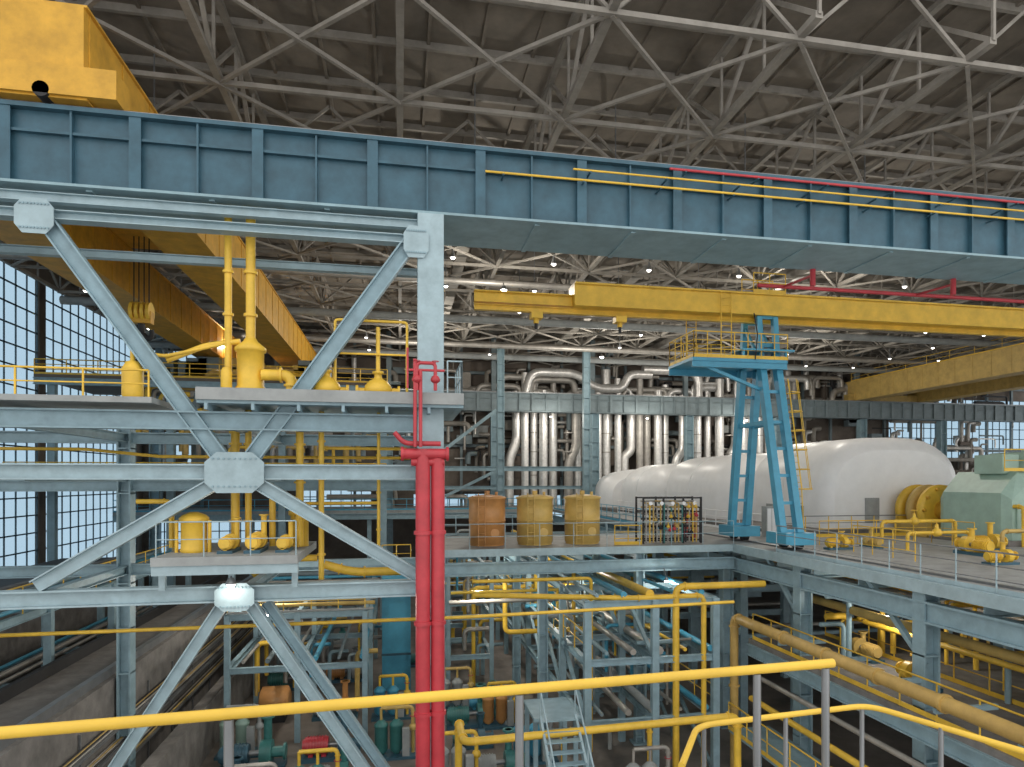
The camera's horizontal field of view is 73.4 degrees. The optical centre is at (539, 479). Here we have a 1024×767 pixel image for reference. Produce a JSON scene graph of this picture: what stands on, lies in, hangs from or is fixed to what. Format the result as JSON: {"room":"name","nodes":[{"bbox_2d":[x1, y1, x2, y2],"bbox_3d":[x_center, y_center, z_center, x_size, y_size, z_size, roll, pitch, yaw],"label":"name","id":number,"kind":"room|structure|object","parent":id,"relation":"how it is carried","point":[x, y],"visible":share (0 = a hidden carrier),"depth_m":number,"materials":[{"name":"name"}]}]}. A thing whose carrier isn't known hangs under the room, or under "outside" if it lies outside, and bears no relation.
{"room":"power station hall","nodes":[
{"label":"power station hall","id":0,"kind":"room"},
{"bbox_2d":[14,259,142,585],"bbox_3d":[-36.450,-2.500,42.826,0.300,29.000,62.500,0,0,-12],"label":"wall","id":1,"kind":"structure","parent":0,"point":[44,274],"depth_m":52.88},
{"bbox_2d":[0,263,37,461],"bbox_3d":[-36.600,-8.250,43.561,0.100,14.500,18.000,0,0,-12],"label":"window","id":2,"kind":"structure","parent":1,"relation":"in","point":[3,277],"depth_m":49.49,"materials":[{"name":"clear glass"}]},
{"bbox_2d":[0,492,37,565],"bbox_3d":[-36.600,4.000,43.561,0.100,8.000,18.000,0,0,-12],"label":"window","id":3,"kind":"structure","parent":1,"relation":"in","point":[26,497],"depth_m":49.73,"materials":[{"name":"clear glass"}]},
{"bbox_2d":[46,491,115,557],"bbox_3d":[-40.499,4.000,62.667,0.100,8.000,19.000,0,0,-12],"label":"window","id":4,"kind":"structure","parent":1,"relation":"in","point":[107,493],"depth_m":60.46,"materials":[{"name":"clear glass"}]},
{"bbox_2d":[46,289,135,463],"bbox_3d":[-40.499,-8.250,62.667,0.100,14.500,19.000,0,0,-12],"label":"window","id":5,"kind":"structure","parent":1,"relation":"in","point":[52,302],"depth_m":60.46,"materials":[{"name":"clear glass"}]},
{"bbox_2d":[0,0,1023,376],"bbox_3d":[19.600,-14.815,53.991,108.085,2.851,60.122,0,0,-12],"label":"roof","id":6,"kind":"structure","parent":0,"point":[602,12],"depth_m":25.99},
{"bbox_2d":[0,240,172,352],"bbox_3d":[-33.345,-14.900,43.369,0.240,2.804,62.419,0,0,-12],"label":"roof truss","id":7,"kind":"object","parent":6,"relation":"attached to","point":[7,261],"depth_m":47.85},
{"bbox_2d":[178,0,346,360],"bbox_3d":[-15.709,-14.900,46.968,0.240,2.804,62.419,0,0,-12],"label":"roof truss","id":8,"kind":"object","parent":6,"relation":"attached to","point":[207,46],"depth_m":24.57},
{"bbox_2d":[396,0,403,361],"bbox_3d":[-9.830,-14.900,48.168,0.240,2.804,62.419,0,0,-12],"label":"roof truss","id":9,"kind":"object","parent":6,"relation":"attached to","point":[399,3],"depth_m":22.61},
{"bbox_2d":[0,247,1022,373],"bbox_3d":[18.216,-13.807,60.770,108.000,2.185,46.200,0,0,-12],"label":"roof services","id":10,"kind":"structure","parent":6,"relation":"attached to","point":[453,282],"depth_m":61.26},
{"bbox_2d":[452,0,621,360],"bbox_3d":[-3.951,-14.900,49.367,0.240,2.804,62.419,0,0,-12],"label":"roof truss","id":11,"kind":"object","parent":6,"relation":"attached to","point":[574,85],"depth_m":25.83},
{"bbox_2d":[503,0,822,365],"bbox_3d":[1.928,-14.900,50.567,0.240,2.804,62.419,0,0,-12],"label":"roof truss","id":12,"kind":"object","parent":6,"relation":"attached to","point":[759,8],"depth_m":25.83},
{"bbox_2d":[552,0,996,365],"bbox_3d":[7.806,-14.900,51.767,0.240,2.804,62.419,0,0,-12],"label":"roof truss","id":13,"kind":"object","parent":6,"relation":"attached to","point":[909,32],"depth_m":26.58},
{"bbox_2d":[4,0,1023,357],"bbox_3d":[20.596,-16.565,54.111,118.000,0.470,63.800,0,0,-12],"label":"roof truss","id":14,"kind":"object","parent":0,"point":[364,40],"depth_m":28.57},
{"bbox_2d":[136,575,1022,766],"bbox_3d":[9.948,12.150,38.772,155.000,0.300,96.000,0,0,-12],"label":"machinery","id":15,"kind":"structure","parent":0,"point":[620,755],"depth_m":34.37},
{"bbox_2d":[0,557,115,683],"bbox_3d":[-26.197,8.500,28.844,4.200,7.000,35.000,0,0,-12],"label":"wall","id":16,"kind":"structure","parent":15,"relation":"on","point":[66,619],"depth_m":34.48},
{"bbox_2d":[0,541,190,687],"bbox_3d":[-21.597,7.912,31.812,3.080,8.176,27.023,0,0,-12],"label":"bridge","id":17,"kind":"object","parent":15,"relation":"on","point":[50,649],"visible":0.27,"depth_m":30.11,"materials":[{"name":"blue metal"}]},
{"bbox_2d":[0,575,252,766],"bbox_3d":[-17.521,9.300,29.594,2.700,5.400,37.000,0,0,-12],"label":"wall","id":18,"kind":"structure","parent":15,"relation":"on","point":[80,684],"depth_m":24.32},
{"bbox_2d":[149,335,161,585],"bbox_3d":[-38.898,-2.100,69.577,1.200,28.200,1.800,0,0,-12],"label":"stanchion","id":19,"kind":"object","parent":15,"relation":"on","point":[153,448],"visible":0.16,"depth_m":69.15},
{"bbox_2d":[60,611,252,766],"bbox_3d":[-15.868,10.000,29.421,0.430,4.000,36.000,0,0,-12],"label":"cable tray","id":20,"kind":"object","parent":15,"relation":"on","point":[83,754],"visible":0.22,"depth_m":29.60,"materials":[{"name":"silver metal"}]},
{"bbox_2d":[2,357,404,629],"bbox_3d":[-23.953,1.164,55.328,27.268,21.671,14.000,0,0,-12],"label":"mezzanine","id":21,"kind":"object","parent":15,"relation":"on","point":[191,373],"visible":0.18,"depth_m":52.71,"materials":[{"name":"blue metal"}]},
{"bbox_2d":[140,627,276,766],"bbox_3d":[-15.778,10.900,35.053,0.500,2.200,27.000,0,0,-12],"label":"wall","id":22,"kind":"structure","parent":15,"relation":"on","point":[188,744],"depth_m":29.22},
{"bbox_2d":[0,188,443,766],"bbox_3d":[-16.765,2.200,20.588,27.380,19.600,7.750,0,0,-12],"label":"steel frame","id":23,"kind":"object","parent":15,"relation":"on","point":[422,239],"visible":0.84,"depth_m":19.00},
{"bbox_2d":[0,365,173,409],"bbox_3d":[-12.628,-2.438,18.550,4.727,0.876,2.600,0,0,-12],"label":"platform","id":24,"kind":"object","parent":23,"relation":"on","point":[82,401],"visible":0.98,"depth_m":17.66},
{"bbox_2d":[121,344,222,396],"bbox_3d":[-9.836,-3.049,18.793,2.792,1.797,0.558,0,0,-30],"label":"collector","id":25,"kind":"object","parent":24,"relation":"on","point":[135,390],"visible":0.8,"depth_m":18.06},
{"bbox_2d":[150,520,315,590],"bbox_3d":[-8.555,1.981,19.789,3.550,1.837,4.200,0,0,-12],"label":"platform","id":26,"kind":"object","parent":23,"relation":"on","point":[171,563],"visible":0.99,"depth_m":17.87,"materials":[{"name":"metal"}]},
{"bbox_2d":[174,512,211,552],"bbox_3d":[-9.487,1.430,18.864,0.826,1.100,0.760,0,0,25],"label":"vessel","id":27,"kind":"object","parent":26,"relation":"on","point":[188,530],"visible":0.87,"depth_m":18.63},
{"bbox_2d":[217,517,240,553],"bbox_3d":[-8.528,1.512,18.881,0.478,0.935,1.111,0,0,-12],"label":"pump","id":28,"kind":"object","parent":26,"relation":"on","point":[227,546],"visible":0.95,"depth_m":18.59,"materials":[{"name":"metal"}]},
{"bbox_2d":[243,514,268,553],"bbox_3d":[-7.841,1.470,19.022,0.522,1.020,1.212,0,0,-12],"label":"pump","id":29,"kind":"object","parent":26,"relation":"on","point":[258,546],"visible":0.84,"depth_m":18.73,"materials":[{"name":"metal"}]},
{"bbox_2d":[275,521,293,552],"bbox_3d":[-7.109,1.555,19.171,0.435,0.850,1.010,0,0,-12],"label":"pump","id":30,"kind":"object","parent":26,"relation":"on","point":[284,545],"visible":0.91,"depth_m":18.80,"materials":[{"name":"metal"}]},
{"bbox_2d":[195,360,463,420],"bbox_3d":[-5.959,-2.596,20.574,6.950,1.492,4.300,0,0,-12],"label":"platform","id":31,"kind":"object","parent":23,"relation":"on","point":[212,398],"visible":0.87,"depth_m":18.66,"materials":[{"name":"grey metal"}]},
{"bbox_2d":[165,217,296,388],"bbox_3d":[-8.573,-5.000,19.214,3.547,5.200,0.960,0,0,-12],"label":"vertical pipes","id":32,"kind":"object","parent":31,"relation":"on","point":[251,373],"visible":0.73,"depth_m":19.17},
{"bbox_2d":[313,369,348,389],"bbox_3d":[-6.068,-2.902,19.480,1.240,1.036,0.800,0,0,-12],"label":"valve","id":33,"kind":"object","parent":31,"relation":"on","point":[326,382],"visible":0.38,"depth_m":19.21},
{"bbox_2d":[334,318,407,391],"bbox_3d":[-4.823,-3.505,19.632,2.080,2.170,0.076,0,0,-12],"label":"frame","id":34,"kind":"object","parent":31,"relation":"on","point":[337,319],"visible":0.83,"depth_m":19.62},
{"bbox_2d":[355,327,399,391],"bbox_3d":[-4.667,-3.392,19.766,1.240,2.016,0.800,0,0,-12],"label":"valve","id":35,"kind":"object","parent":31,"relation":"on","point":[376,384],"visible":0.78,"depth_m":19.62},
{"bbox_2d":[0,410,734,637],"bbox_3d":[-11.655,1.151,19.605,37.001,6.302,1.621,0,0,-12],"label":"piping","id":36,"kind":"object","parent":23,"relation":"on","point":[235,443],"visible":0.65,"depth_m":20.01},
{"bbox_2d":[0,98,1023,284],"bbox_3d":[25.143,-8.670,26.656,112.070,2.220,2.620,0,0,-12],"label":"girder","id":37,"kind":"object","parent":23,"relation":"on","point":[60,148],"visible":0.84,"depth_m":20.33,"materials":[{"name":"blue steel"}]},
{"bbox_2d":[0,0,316,369],"bbox_3d":[-21.367,-10.213,44.935,9.500,6.354,57.400,0,0,-12],"label":"crane","id":38,"kind":"object","parent":37,"relation":"on","point":[54,52],"visible":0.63,"depth_m":29.09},
{"bbox_2d":[485,167,1023,223],"bbox_3d":[16.822,-9.130,23.595,37.600,0.660,0.490,0,0,-12],"label":"pipes","id":39,"kind":"object","parent":37,"relation":"attached to","point":[826,184],"visible":1,"depth_m":21.64,"materials":[{"name":"metal"}]},
{"bbox_2d":[757,269,1023,303],"bbox_3d":[24.012,-7.350,28.618,31.500,0.700,2.072,0,0,-12],"label":"pipe","id":40,"kind":"object","parent":37,"relation":"attached to","point":[812,276],"visible":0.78,"depth_m":27.13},
{"bbox_2d":[844,337,1023,402],"bbox_3d":[49.424,-11.572,59.382,12.200,3.635,57.400,0,0,-12],"label":"crane","id":41,"kind":"object","parent":37,"relation":"on","point":[997,370],"visible":0.97,"depth_m":73.94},
{"bbox_2d":[214,703,263,760],"bbox_3d":[-13.061,10.899,29.994,2.000,2.203,1.000,0,0,-12],"label":"filter skid","id":42,"kind":"object","parent":15,"relation":"on","point":[245,733],"visible":0.27,"depth_m":29.75,"materials":[{"name":"metal"}]},
{"bbox_2d":[218,716,287,766],"bbox_3d":[-11.933,10.960,28.532,2.626,2.080,1.124,0,0,-12],"label":"pump","id":43,"kind":"object","parent":15,"relation":"on","point":[267,751],"visible":0.68,"depth_m":28.43,"materials":[{"name":"metal"}]},
{"bbox_2d":[258,685,291,723],"bbox_3d":[-13.215,11.150,34.249,1.400,1.700,1.400,0,0,-12],"label":"drum","id":44,"kind":"object","parent":15,"relation":"on","point":[280,694],"visible":0.59,"depth_m":33.83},
{"bbox_2d":[267,672,311,690],"bbox_3d":[-14.369,11.040,39.462,2.424,1.920,1.037,0,0,-12],"label":"pump","id":45,"kind":"object","parent":15,"relation":"on","point":[273,679],"visible":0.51,"depth_m":39.02,"materials":[{"name":"metal"}]},
{"bbox_2d":[224,571,381,742],"bbox_3d":[-12.286,8.514,38.766,6.868,6.972,15.120,0,0,-12],"label":"steel frame","id":46,"kind":"object","parent":15,"relation":"on","point":[369,610],"visible":0.6,"depth_m":33.54,"materials":[{"name":"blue metal"}]},
{"bbox_2d":[295,747,340,766],"bbox_3d":[-8.178,10.899,25.071,2.000,2.203,1.000,0,0,-12],"label":"pipe","id":47,"kind":"object","parent":15,"relation":"on","point":[317,751],"visible":1,"depth_m":25.04,"materials":[{"name":"metal"}]},
{"bbox_2d":[301,717,360,763],"bbox_3d":[-8.996,11.040,29.638,2.424,1.920,1.037,0,0,-12],"label":"pump","id":48,"kind":"object","parent":15,"relation":"on","point":[319,741],"visible":0.6,"depth_m":29.23,"materials":[{"name":"metal"}]},
{"bbox_2d":[317,638,361,662],"bbox_3d":[-12.527,10.954,43.881,3.400,2.092,1.600,0,0,-12],"label":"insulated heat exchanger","id":49,"kind":"object","parent":15,"relation":"on","point":[350,642],"visible":0.11,"depth_m":43.23,"materials":[{"name":"metal"}]},
{"bbox_2d":[326,646,361,683],"bbox_3d":[-11.532,11.040,41.062,2.424,1.920,1.037,0,0,-12],"label":"pump","id":50,"kind":"object","parent":15,"relation":"on","point":[338,675],"visible":0.47,"depth_m":40.66,"materials":[{"name":"metal"}]},
{"bbox_2d":[386,331,392,552],"bbox_3d":[-16.363,-2.100,74.176,1.200,28.200,1.800,0,0,-12],"label":"stanchion","id":51,"kind":"object","parent":15,"relation":"on","point":[388,333],"visible":0.2,"depth_m":73.84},
{"bbox_2d":[371,673,410,721],"bbox_3d":[-7.490,10.899,34.703,2.000,2.203,1.000,0,0,-12],"label":"filter skid","id":52,"kind":"object","parent":15,"relation":"on","point":[389,715],"visible":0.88,"depth_m":34.49,"materials":[{"name":"metal"}]},
{"bbox_2d":[371,704,415,761],"bbox_3d":[-6.295,10.899,29.844,2.000,2.203,1.000,0,0,-12],"label":"filter skid","id":53,"kind":"object","parent":15,"relation":"on","point":[399,749],"visible":0.87,"depth_m":29.60,"materials":[{"name":"metal"}]},
{"bbox_2d":[381,544,410,690],"bbox_3d":[-8.394,7.837,40.132,1.800,8.326,2.200,0,0,-12],"label":"tank","id":54,"kind":"object","parent":15,"relation":"on","point":[396,636],"visible":0.52,"depth_m":39.15,"materials":[{"name":"metal"}]},
{"bbox_2d":[393,347,448,766],"bbox_3d":[-3.285,4.200,18.894,1.521,15.600,0.609,0,0,-12],"label":"riser pipe","id":55,"kind":"object","parent":15,"relation":"on","point":[422,458],"visible":1,"depth_m":18.80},
{"bbox_2d":[113,409,773,584],"bbox_3d":[14.354,2.231,79.603,112.036,19.538,10.550,0,0,-12],"label":"walkway","id":56,"kind":"object","parent":15,"relation":"on","point":[358,512],"visible":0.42,"depth_m":69.61,"materials":[{"name":"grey metal"}]},
{"bbox_2d":[148,339,1023,507],"bbox_3d":[13.510,-6.572,83.660,112.068,19.359,1.962,0,0,-12],"label":"steel framework","id":57,"kind":"object","parent":56,"relation":"on","point":[962,443],"visible":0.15,"depth_m":81.84,"materials":[{"name":"silver metal"}]},
{"bbox_2d":[444,365,951,505],"bbox_3d":[21.109,-5.560,83.208,66.568,17.020,2.425,0,0,-12],"label":"pipes","id":58,"kind":"object","parent":56,"relation":"on","point":[638,428],"visible":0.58,"depth_m":80.55,"materials":[{"name":"silver metal"}]},
{"bbox_2d":[445,666,473,709],"bbox_3d":[-4.397,10.899,36.049,2.000,2.203,1.000,0,0,-12],"label":"filter skid","id":59,"kind":"object","parent":15,"relation":"on","point":[457,683],"visible":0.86,"depth_m":35.88,"materials":[{"name":"metal"}]},
{"bbox_2d":[445,729,480,766],"bbox_3d":[-3.243,10.899,26.895,2.000,2.203,1.000,0,0,-12],"label":"filter skid","id":60,"kind":"object","parent":15,"relation":"on","point":[468,760],"visible":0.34,"depth_m":26.75,"materials":[{"name":"metal"}]},
{"bbox_2d":[446,682,496,730],"bbox_3d":[-3.363,11.040,33.544,2.424,1.920,1.037,0,0,-12],"label":"pump","id":61,"kind":"object","parent":15,"relation":"on","point":[453,714],"visible":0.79,"depth_m":33.18,"materials":[{"name":"metal"}]},
{"bbox_2d":[452,711,493,749],"bbox_3d":[-3.020,11.280,30.848,1.818,1.440,0.778,0,0,-12],"label":"pump","id":62,"kind":"object","parent":15,"relation":"on","point":[480,730],"visible":0.34,"depth_m":30.71,"materials":[{"name":"metal"}]},
{"bbox_2d":[445,529,502,685],"bbox_3d":[-5.294,7.957,48.419,4.010,8.086,21.220,0,0,-12],"label":"bridge","id":63,"kind":"object","parent":15,"relation":"on","point":[465,581],"visible":0.36,"depth_m":40.40,"materials":[{"name":"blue metal"}]},
{"bbox_2d":[490,336,496,578],"bbox_3d":[-5.095,-2.100,76.476,1.200,28.200,1.800,0,0,-12],"label":"stanchion","id":64,"kind":"object","parent":15,"relation":"on","point":[493,419],"visible":0.24,"depth_m":76.11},
{"bbox_2d":[482,680,516,730],"bbox_3d":[-1.936,10.899,33.489,2.000,2.203,1.000,0,0,-12],"label":"filter skid","id":65,"kind":"object","parent":15,"relation":"on","point":[505,709],"visible":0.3,"depth_m":33.22,"materials":[{"name":"metal"}]},
{"bbox_2d":[478,727,524,766],"bbox_3d":[-1.694,11.120,27.859,2.222,1.760,0.951,0,0,-12],"label":"pump","id":66,"kind":"object","parent":15,"relation":"on","point":[488,760],"visible":0.81,"depth_m":27.64,"materials":[{"name":"metal"}]},
{"bbox_2d":[513,710,558,765],"bbox_3d":[-0.272,10.899,29.338,2.000,2.203,1.000,0,0,-12],"label":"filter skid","id":67,"kind":"object","parent":15,"relation":"on","point":[541,758],"visible":0.14,"depth_m":29.14,"materials":[{"name":"metal"}]},
{"bbox_2d":[524,690,593,766],"bbox_3d":[0.895,9.499,21.619,1.600,5.039,7.192,0,0,-12],"label":"staircase","id":68,"kind":"structure","parent":15,"relation":"on","point":[542,710],"depth_m":23.16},
{"bbox_2d":[590,340,598,559],"bbox_3d":[6.173,-2.100,78.775,1.200,28.200,1.800,0,0,-12],"label":"stanchion","id":69,"kind":"object","parent":15,"relation":"on","point":[594,418],"visible":0.34,"depth_m":78.42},
{"bbox_2d":[151,389,1023,422],"bbox_3d":[14.265,-8.670,79.957,112.070,2.220,1.420,0,0,-12],"label":"girder","id":70,"kind":"object","parent":69,"relation":"on","point":[474,401],"visible":0.62,"depth_m":80.83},
{"bbox_2d":[482,530,719,766],"bbox_3d":[1.085,8.004,44.033,8.105,8.114,34.327,0,0,-9],"label":"rack","id":71,"kind":"object","parent":15,"relation":"on","point":[574,647],"visible":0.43,"depth_m":30.07,"materials":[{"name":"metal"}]},
{"bbox_2d":[449,576,765,766],"bbox_3d":[1.463,8.060,34.400,12.976,7.880,23.176,0,0,-12],"label":"piping","id":72,"kind":"object","parent":15,"relation":"on","point":[509,596],"visible":0.8,"depth_m":27.58,"materials":[{"name":"yellow metal"}]},
{"bbox_2d":[626,744,671,766],"bbox_3d":[4.019,10.899,25.315,2.000,2.203,1.000,0,0,-12],"label":"filter skid","id":73,"kind":"object","parent":15,"relation":"on","point":[650,763],"visible":1,"depth_m":25.27,"materials":[{"name":"metal"}]},
{"bbox_2d":[683,345,693,579],"bbox_3d":[17.441,-2.100,81.075,1.200,28.200,1.800,0,0,-12],"label":"stanchion","id":74,"kind":"object","parent":15,"relation":"on","point":[688,420],"visible":0.36,"depth_m":80.73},
{"bbox_2d":[445,509,1023,766],"bbox_3d":[35.080,7.490,46.402,84.700,9.020,62.900,0,0,-12],"label":"deck","id":75,"kind":"object","parent":15,"relation":"on","point":[807,576],"visible":0.38,"depth_m":27.97,"materials":[{"name":"metal"}]},
{"bbox_2d":[468,491,505,546],"bbox_3d":[-2.447,1.750,31.745,1.780,2.500,1.794,0,0,-12],"label":"storage tank","id":76,"kind":"object","parent":75,"relation":"on","point":[487,509],"visible":0.99,"depth_m":31.01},
{"bbox_2d":[497,349,505,509],"bbox_3d":[-3.999,-5.200,69.606,1.000,16.400,0.900,0,0,-12],"label":"stanchion","id":77,"kind":"object","parent":75,"relation":"on","point":[500,352],"visible":0.68,"depth_m":69.57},
{"bbox_2d":[516,491,553,545],"bbox_3d":[-0.243,1.750,32.195,1.780,2.500,1.794,0,0,-12],"label":"storage tank","id":78,"kind":"object","parent":75,"relation":"on","point":[534,507],"visible":0.99,"depth_m":31.48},
{"bbox_2d":[445,498,677,535],"bbox_3d":[-2.257,2.437,53.577,14.257,1.126,32.153,0,0,-12],"label":"guardrail","id":79,"kind":"object","parent":75,"relation":"on","point":[557,508],"visible":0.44,"depth_m":38.56,"materials":[{"name":"metal"}]},
{"bbox_2d":[564,490,600,544],"bbox_3d":[2.011,1.750,32.655,1.780,2.500,1.794,0,0,-12],"label":"storage tank","id":80,"kind":"object","parent":75,"relation":"on","point":[582,507],"visible":1,"depth_m":31.93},
{"bbox_2d":[582,352,589,494],"bbox_3d":[4.819,-5.200,71.406,1.000,16.400,0.900,0,0,-12],"label":"stanchion","id":81,"kind":"object","parent":75,"relation":"on","point":[585,355],"visible":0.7,"depth_m":71.36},
{"bbox_2d":[445,520,733,548],"bbox_3d":[2.244,2.441,30.515,13.836,1.117,0.040,0,0,-12],"label":"guardrail","id":82,"kind":"object","parent":75,"relation":"on","point":[671,533],"visible":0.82,"depth_m":30.35,"materials":[{"name":"metal"}]},
{"bbox_2d":[635,496,701,543],"bbox_3d":[6.199,1.900,32.886,2.980,2.200,1.314,0,0,-12],"label":"rack","id":83,"kind":"object","parent":75,"relation":"on","point":[682,537],"visible":0.95,"depth_m":32.49,"materials":[{"name":"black metal"}]},
{"bbox_2d":[474,272,1023,590],"bbox_3d":[9.455,-3.248,37.972,39.765,12.476,29.460,0,0,41],"label":"gantry crane","id":84,"kind":"object","parent":75,"relation":"on","point":[757,308],"visible":0.99,"depth_m":31.21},
{"bbox_2d":[618,501,905,536],"bbox_3d":[14.511,2.437,50.161,9.557,1.126,27.553,0,0,-12],"label":"guardrail","id":85,"kind":"object","parent":75,"relation":"on","point":[739,518],"visible":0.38,"depth_m":37.06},
{"bbox_2d":[762,506,775,536],"bbox_3d":[12.167,2.200,36.403,0.600,1.600,0.530,0,0,-12],"label":"cabinet","id":86,"kind":"object","parent":75,"relation":"on","point":[768,518],"visible":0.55,"depth_m":36.16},
{"bbox_2d":[595,438,955,533],"bbox_3d":[15.147,0.260,55.806,12.800,5.480,36.100,0,0,-12],"label":"housing","id":87,"kind":"object","parent":75,"relation":"on","point":[859,476],"visible":0.71,"depth_m":39.39,"materials":[{"name":"white painted metal"}]},
{"bbox_2d":[823,531,852,549],"bbox_3d":[12.927,2.610,29.704,1.212,0.780,0.519,0,0,-12],"label":"pump","id":88,"kind":"object","parent":75,"relation":"on","point":[844,540],"visible":0.79,"depth_m":29.55,"materials":[{"name":"metal"}]},
{"bbox_2d":[718,552,1023,766],"bbox_3d":[13.199,5.937,32.280,9.225,3.327,42.023,0,0,-12],"label":"pipes","id":89,"kind":"object","parent":75,"relation":"attached to","point":[973,671],"visible":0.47,"depth_m":22.82,"materials":[{"name":"metal"}]},
{"bbox_2d":[852,630,884,663],"bbox_3d":[12.571,6.420,26.558,0.696,0.960,1.616,0,0,-12],"label":"pump","id":90,"kind":"object","parent":89,"relation":"on","point":[860,645],"visible":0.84,"depth_m":26.21,"materials":[{"name":"metal"}]},
{"bbox_2d":[819,519,974,560],"bbox_3d":[16.310,2.439,29.102,6.450,1.122,6.544,0,0,-12],"label":"guardrail","id":91,"kind":"object","parent":75,"relation":"on","point":[857,525],"visible":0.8,"depth_m":31.68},
{"bbox_2d":[776,525,1023,598],"bbox_3d":[11.721,2.439,19.334,0.050,1.122,18.839,0,0,-12],"label":"guardrail","id":92,"kind":"object","parent":75,"relation":"on","point":[995,590],"visible":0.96,"depth_m":20.87,"materials":[{"name":"metal"}]},
{"bbox_2d":[894,484,946,537],"bbox_3d":[21.192,1.625,37.189,2.700,2.750,2.800,0,0,-12],"label":"guard","id":93,"kind":"object","parent":75,"relation":"on","point":[926,499],"visible":0.46,"depth_m":36.42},
{"bbox_2d":[879,510,1023,549],"bbox_3d":[17.567,2.141,29.207,5.094,1.518,5.224,0,0,-12],"label":"piping","id":94,"kind":"object","parent":75,"relation":"on","point":[914,520],"visible":0.91,"depth_m":28.91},
{"bbox_2d":[953,528,994,556],"bbox_3d":[17.470,2.480,27.558,0.696,1.040,1.616,0,0,-12],"label":"pump","id":95,"kind":"object","parent":75,"relation":"on","point":[969,541],"visible":0.91,"depth_m":27.59,"materials":[{"name":"metal"}]},
{"bbox_2d":[929,449,1023,546],"bbox_3d":[22.993,0.750,33.364,5.000,4.500,5.016,0,0,-12],"label":"generator exciter","id":96,"kind":"object","parent":75,"relation":"on","point":[994,492],"visible":0.98,"depth_m":32.39,"materials":[{"name":"pale green painted metal"},{"name":"yellow painted metal"}]},
{"bbox_2d":[975,522,1008,550],"bbox_3d":[18.893,2.400,28.989,1.616,1.200,0.692,0,0,-12],"label":"pump","id":97,"kind":"object","parent":75,"relation":"on","point":[995,538],"visible":0.35,"depth_m":28.90,"materials":[{"name":"metal"}]},
{"bbox_2d":[981,542,1019,564],"bbox_3d":[16.361,2.610,24.383,1.212,0.780,0.519,0,0,-12],"label":"pump","id":98,"kind":"object","parent":75,"relation":"on","point":[1002,559],"visible":0.78,"depth_m":24.23,"materials":[{"name":"metal"}]},
{"bbox_2d":[610,553,876,717],"bbox_3d":[11.503,7.650,44.656,9.200,8.700,19.308,0,0,-12],"label":"support frame","id":99,"kind":"object","parent":15,"relation":"on","point":[741,595],"visible":0.3,"depth_m":40.41,"materials":[{"name":"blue metal"}]},
{"bbox_2d":[728,676,927,766],"bbox_3d":[10.401,10.052,19.473,1.830,3.895,18.047,0,0,-12],"label":"gallery","id":100,"kind":"object","parent":15,"relation":"on","point":[771,740],"visible":0.77,"depth_m":25.03,"materials":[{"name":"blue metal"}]},
{"bbox_2d":[729,613,1023,766],"bbox_3d":[10.682,8.677,19.798,2.150,6.446,18.524,0,0,-12],"label":"pipe","id":101,"kind":"object","parent":15,"relation":"on","point":[976,714],"visible":0.9,"depth_m":19.84,"materials":[{"name":"yellow metal"}]},
{"bbox_2d":[933,354,946,456],"bbox_3d":[51.244,-2.100,87.973,1.200,28.200,1.800,0,0,-12],"label":"stanchion","id":102,"kind":"object","parent":15,"relation":"on","point":[941,426],"visible":0.27,"depth_m":87.59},
{"bbox_3d":[0.006,6.975,0.971,6.800,10.050,5.900,0,0,-12],"label":"platform","id":103,"kind":"object","parent":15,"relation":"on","visible":0},
{"bbox_2d":[0,658,835,766],"bbox_3d":[-0.992,1.390,2.533,4.882,1.120,0.042,0,0,-16],"label":"guardrail","id":104,"kind":"object","parent":103,"relation":"on","point":[227,715],"visible":1,"depth_m":2.70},
{"bbox_2d":[678,704,1023,766],"bbox_3d":[1.683,1.941,3.793,1.985,1.118,0.950,0,0,2],"label":"guardrail","id":105,"kind":"object","parent":103,"relation":"on","point":[702,727],"visible":1,"depth_m":3.96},
{"bbox_2d":[143,327,1023,585],"bbox_3d":[14.737,-2.500,85.320,117.000,29.000,0.300,0,0,-12],"label":"wall","id":106,"kind":"structure","parent":0,"point":[403,529],"depth_m":80.37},
{"bbox_2d":[889,400,1023,457],"bbox_3d":[57.359,-7.000,94.018,22.000,8.000,0.100,0,0,-12],"label":"window","id":107,"kind":"structure","parent":106,"relation":"in","point":[916,428],"depth_m":94.63,"materials":[{"name":"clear glass"}]},
{"bbox_2d":[600,63,1023,368],"bbox_3d":[13.685,-14.900,52.967,0.240,2.804,62.419,0,0,-12],"label":"roof truss","id":108,"kind":"object","parent":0,"point":[993,148],"depth_m":30.99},
{"bbox_2d":[702,274,945,357],"bbox_3d":[25.443,-14.900,55.366,0.240,2.804,62.419,0,0,-12],"label":"roof truss","id":109,"kind":"object","parent":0,"point":[913,288],"depth_m":52.27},
{"bbox_2d":[647,147,1023,359],"bbox_3d":[19.564,-14.900,54.166,0.240,2.804,62.419,0,0,-12],"label":"roof truss","id":110,"kind":"object","parent":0,"point":[838,283],"depth_m":38.01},
{"bbox_2d":[749,278,1019,354],"bbox_3d":[31.322,-14.900,56.566,0.240,2.804,62.419,0,0,-12],"label":"roof truss","id":111,"kind":"object","parent":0,"point":[985,293],"depth_m":55.63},
{"bbox_2d":[788,283,1023,371],"bbox_3d":[37.200,-14.900,57.766,0.240,2.804,62.419,0,0,-12],"label":"roof truss","id":112,"kind":"object","parent":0,"point":[985,286],"depth_m":71.97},
{"bbox_2d":[822,295,1023,374],"bbox_3d":[43.079,-14.900,58.965,0.240,2.804,62.419,0,0,-12],"label":"roof truss","id":113,"kind":"object","parent":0,"point":[1000,303],"depth_m":75.85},
{"bbox_2d":[862,334,1023,375],"bbox_3d":[48.958,-14.900,60.165,0.240,2.804,62.419,0,0,-12],"label":"roof truss","id":114,"kind":"object","parent":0,"point":[879,353],"depth_m":80.16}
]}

